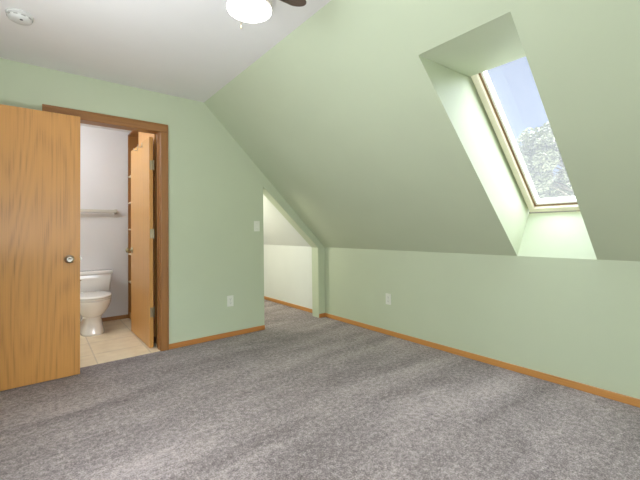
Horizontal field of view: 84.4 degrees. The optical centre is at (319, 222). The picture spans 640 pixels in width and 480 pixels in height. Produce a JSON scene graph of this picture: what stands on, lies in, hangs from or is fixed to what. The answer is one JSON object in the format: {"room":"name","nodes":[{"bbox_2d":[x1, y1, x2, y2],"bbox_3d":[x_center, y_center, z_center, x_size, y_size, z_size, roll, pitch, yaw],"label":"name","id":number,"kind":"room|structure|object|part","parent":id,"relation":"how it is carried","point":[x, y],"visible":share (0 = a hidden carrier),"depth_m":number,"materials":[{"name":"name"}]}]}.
{"room":"bedroom","nodes":[
{"label":"bedroom","id":0,"kind":"room"},
{"bbox_2d":[80,125,128,320],"bbox_3d":[-3.057,-0.028,4.276,2.000,2.540,0.100,0,-2,-38],"label":"wall","id":1,"kind":"structure","parent":0,"point":[103,152],"depth_m":4.49,"materials":[{"name":"paint"}]},
{"bbox_2d":[80,209,116,213],"bbox_3d":[-2.860,-0.148,4.318,0.659,0.052,0.085,0,-2,-38],"label":"towel rail","id":2,"kind":"object","parent":1,"relation":"attached to","point":[81,210],"visible":0.55,"depth_m":4.37,"materials":[{"name":"metal"}]},
{"bbox_2d":[102,314,127,321],"bbox_3d":[-3.025,1.215,4.189,1.750,0.050,0.013,0,-2,-38],"label":"baseboard","id":3,"kind":"structure","parent":1,"relation":"attached to","point":[126,315],"depth_m":4.50,"materials":[{"name":"brown wood"}]},
{"bbox_2d":[80,123,130,132],"bbox_3d":[-2.601,-1.267,3.709,2.000,0.100,1.616,0,-2,-38],"label":"ceiling","id":4,"kind":"structure","parent":0,"point":[81,124],"depth_m":4.43,"materials":[{"name":"paint"}]},
{"bbox_2d":[0,58,324,343],"bbox_3d":[-1.395,-0.067,3.511,3.690,2.540,0.135,0,-2,-38],"label":"wall","id":5,"kind":"structure","parent":0,"point":[216,190],"depth_m":3.58,"materials":[{"name":"green paint"}]},
{"bbox_2d":[0,104,81,390],"bbox_3d":[-2.238,0.169,2.566,0.838,2.044,0.170,0,-2,-38],"label":"door","id":6,"kind":"structure","parent":5,"relation":"in","point":[40,257],"depth_m":2.64,"materials":[{"name":"brown wood"}]},
{"bbox_3d":[-1.940,0.282,2.734,0.066,0.066,0.067,0,-2,-38],"label":"knob","id":7,"kind":"part","parent":6,"relation":"part of","materials":[{"name":"grey metal"}]},
{"bbox_2d":[42,104,168,350],"bbox_3d":[-1.859,0.131,3.120,0.948,2.140,0.160,0,-2,-38],"label":"door frame","id":8,"kind":"structure","parent":5,"relation":"attached to","point":[91,118],"depth_m":3.33,"materials":[{"name":"brown wood"}]},
{"bbox_3d":[-1.833,-0.902,3.092,0.948,0.076,0.018,0,-2,-38],"label":"head casing","id":9,"kind":"part","parent":8,"relation":"part of","materials":[{"name":"brown wood"}]},
{"bbox_3d":[-1.474,0.169,3.343,0.067,2.064,0.018,0,-2,-38],"label":"casing","id":10,"kind":"part","parent":8,"relation":"part of","materials":[{"name":"brown wood"}]},
{"bbox_2d":[169,325,264,348],"bbox_3d":[-1.031,1.177,3.667,1.036,0.050,0.013,0,-2,-38],"label":"baseboard","id":11,"kind":"structure","parent":5,"relation":"attached to","point":[258,328],"depth_m":3.62,"materials":[{"name":"brown wood"}]},
{"bbox_2d":[227,295,233,306],"bbox_3d":[-0.951,0.829,3.744,0.072,0.116,0.009,0,-2,-38],"label":"power outlet","id":12,"kind":"object","parent":5,"relation":"attached to","point":[230,302],"visible":1,"depth_m":3.74,"materials":[{"name":"beige plastic"}]},
{"bbox_2d":[254,221,259,230],"bbox_3d":[-0.706,0.036,3.958,0.072,0.116,0.017,0,-2,-38],"label":"light switch","id":13,"kind":"object","parent":5,"relation":"attached to","point":[256,223],"visible":1,"depth_m":3.96,"materials":[{"name":"beige plastic"}]},
{"bbox_2d":[0,0,330,101],"bbox_3d":[-0.320,-1.369,0.878,2.050,0.120,5.410,0,-2,-38],"label":"ceiling","id":14,"kind":"structure","parent":0,"point":[187,49],"depth_m":2.42,"materials":[{"name":"paint"}]},
{"bbox_2d":[5,8,33,25],"bbox_3d":[-1.818,-1.240,2.136,0.136,0.043,0.136,0,-2,-38],"label":"smoke detector","id":15,"kind":"object","parent":14,"relation":"attached to","point":[18,16],"visible":1,"depth_m":2.11,"materials":[{"name":"plastic"}]},
{"bbox_2d":[226,0,305,28],"bbox_3d":[-0.322,-1.139,1.702,0.584,0.304,0.592,0,-2,-38],"label":"ceiling fan","id":16,"kind":"object","parent":14,"relation":"hanging from","point":[250,11],"visible":1,"depth_m":1.70,"materials":[{"name":"white glass"}]},
{"bbox_2d":[227,0,271,22],"bbox_3d":[-0.338,-1.021,1.696,0.210,0.010,0.210,0,-2,-38],"label":"diffuser","id":17,"kind":"object","parent":16,"relation":"attached to","point":[250,11],"depth_m":1.69,"materials":[{"name":"white glass"}]},
{"bbox_3d":[-0.155,-1.154,1.817,0.180,0.008,0.110,0,10,-32],"label":"blade","id":18,"kind":"part","parent":16,"relation":"part of","materials":[{"name":"brown wood"}]},
{"bbox_2d":[263,194,310,246],"bbox_3d":[-1.510,-0.465,5.349,1.654,1.632,2.866,0,-2,-38],"label":"ceiling","id":19,"kind":"structure","parent":0,"point":[277,230],"depth_m":4.91,"materials":[{"name":"white paint"}]},
{"bbox_2d":[0,299,639,479],"bbox_3d":[-1.055,1.228,2.120,5.060,0.122,8.500,0,-2,-38],"label":"floor","id":20,"kind":"structure","parent":0,"point":[304,396],"depth_m":2.11,"materials":[{"name":"grey carpet"}]},
{"bbox_2d":[80,269,112,336],"bbox_3d":[-2.627,0.901,4.051,0.492,0.657,0.731,0,-2,-38],"label":"toilet","id":21,"kind":"object","parent":20,"relation":"on","point":[95,296],"visible":0.7,"depth_m":3.90,"materials":[{"name":"ceramic"}]},
{"bbox_3d":[-2.794,0.738,4.263,0.464,0.227,0.188,0,-2,-38],"label":"tank","id":22,"kind":"part","parent":21,"relation":"part of","materials":[{"name":"ceramic"}]},
{"bbox_3d":[-2.564,0.839,3.973,0.380,0.016,0.526,0,-2,-38],"label":"seat","id":23,"kind":"part","parent":21,"relation":"part of","materials":[{"name":"plastic"}]},
{"bbox_3d":[-2.565,0.815,3.975,0.382,0.025,0.530,0,-2,-38],"label":"lid","id":24,"kind":"part","parent":21,"relation":"part of","materials":[{"name":"plastic"}]},
{"bbox_3d":[-2.793,0.601,4.262,0.492,0.044,0.210,0,-2,-38],"label":"tank lid","id":25,"kind":"part","parent":21,"relation":"part of","materials":[{"name":"ceramic"}]},
{"bbox_2d":[128,131,156,344],"bbox_3d":[-2.001,0.023,4.110,0.247,2.397,1.430,0,-2,-38],"label":"linen cabinet","id":26,"kind":"object","parent":20,"relation":"on","point":[135,138],"visible":0.2,"depth_m":3.98,"materials":[{"name":"brown wood"}]},
{"bbox_2d":[126,137,154,347],"bbox_3d":[-1.894,0.189,3.680,0.111,2.030,0.802,0,-2,-40],"label":"door","id":27,"kind":"structure","parent":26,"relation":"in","point":[142,162],"depth_m":3.58,"materials":[{"name":"brown wood"}]},
{"bbox_3d":[-1.855,-0.025,3.773,0.015,2.310,0.710,0,-2,-38],"label":"door","id":28,"kind":"part","parent":26,"relation":"part of","materials":[{"name":"brown wood"}]},
{"bbox_2d":[204,0,639,261],"bbox_3d":[1.144,-0.572,2.009,1.654,1.632,5.440,0,-2,-38],"label":"ceiling","id":29,"kind":"structure","parent":0,"point":[363,136],"depth_m":2.32,"materials":[{"name":"green paint"}]},
{"bbox_2d":[419,12,596,259],"bbox_3d":[1.341,-0.389,2.232,1.536,1.340,0.633,0,-2,-38],"label":"shaft","id":30,"kind":"object","parent":29,"relation":"attached to","point":[494,43],"visible":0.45,"depth_m":2.41,"materials":[{"name":"green paint"}]},
{"bbox_2d":[471,71,579,211],"bbox_3d":[1.512,-0.609,2.375,1.043,1.030,0.549,0,-2,-38],"label":"window","id":31,"kind":"structure","parent":30,"relation":"attached to","point":[483,84],"depth_m":2.59,"materials":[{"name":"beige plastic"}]},
{"bbox_2d":[264,245,639,398],"bbox_3d":[0.870,0.680,3.655,0.140,0.993,8.420,0,-2,-38],"label":"wall","id":32,"kind":"structure","parent":0,"point":[577,320],"depth_m":2.84,"materials":[{"name":"green paint"}]},
{"bbox_2d":[264,296,311,312],"bbox_3d":[-0.880,1.220,5.732,0.013,0.050,2.765,0,-2,-38],"label":"baseboard","id":33,"kind":"structure","parent":32,"relation":"attached to","point":[265,297],"depth_m":5.18,"materials":[{"name":"brown wood"}]},
{"bbox_2d":[386,293,390,304],"bbox_3d":[0.720,0.803,3.723,0.009,0.116,0.072,0,-2,-38],"label":"power outlet","id":34,"kind":"object","parent":32,"relation":"attached to","point":[388,296],"visible":1,"depth_m":3.72,"materials":[{"name":"beige plastic"}]},
{"bbox_2d":[325,313,639,407],"bbox_3d":[1.716,1.115,2.465,0.013,0.050,5.287,0,-2,-38],"label":"baseboard","id":35,"kind":"structure","parent":32,"relation":"attached to","point":[611,395],"depth_m":2.75,"materials":[{"name":"brown wood"}]},
{"label":"outside","id":36,"kind":"structure","parent":0,"visible":0},
{"bbox_3d":[35.655,4.349,32.724,89.200,0.200,120.000,0,-2,-38],"label":"ground","id":37,"kind":"structure","parent":36,"visible":0},
{"bbox_2d":[517,122,579,211],"bbox_3d":[15.078,-1.103,21.080,8.462,10.758,7.858,-1,-1,10],"label":"leafy tree","id":38,"kind":"object","parent":37,"relation":"on","point":[540,153],"visible":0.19,"depth_m":19.76,"materials":[{"name":"green plant"}]}
]}

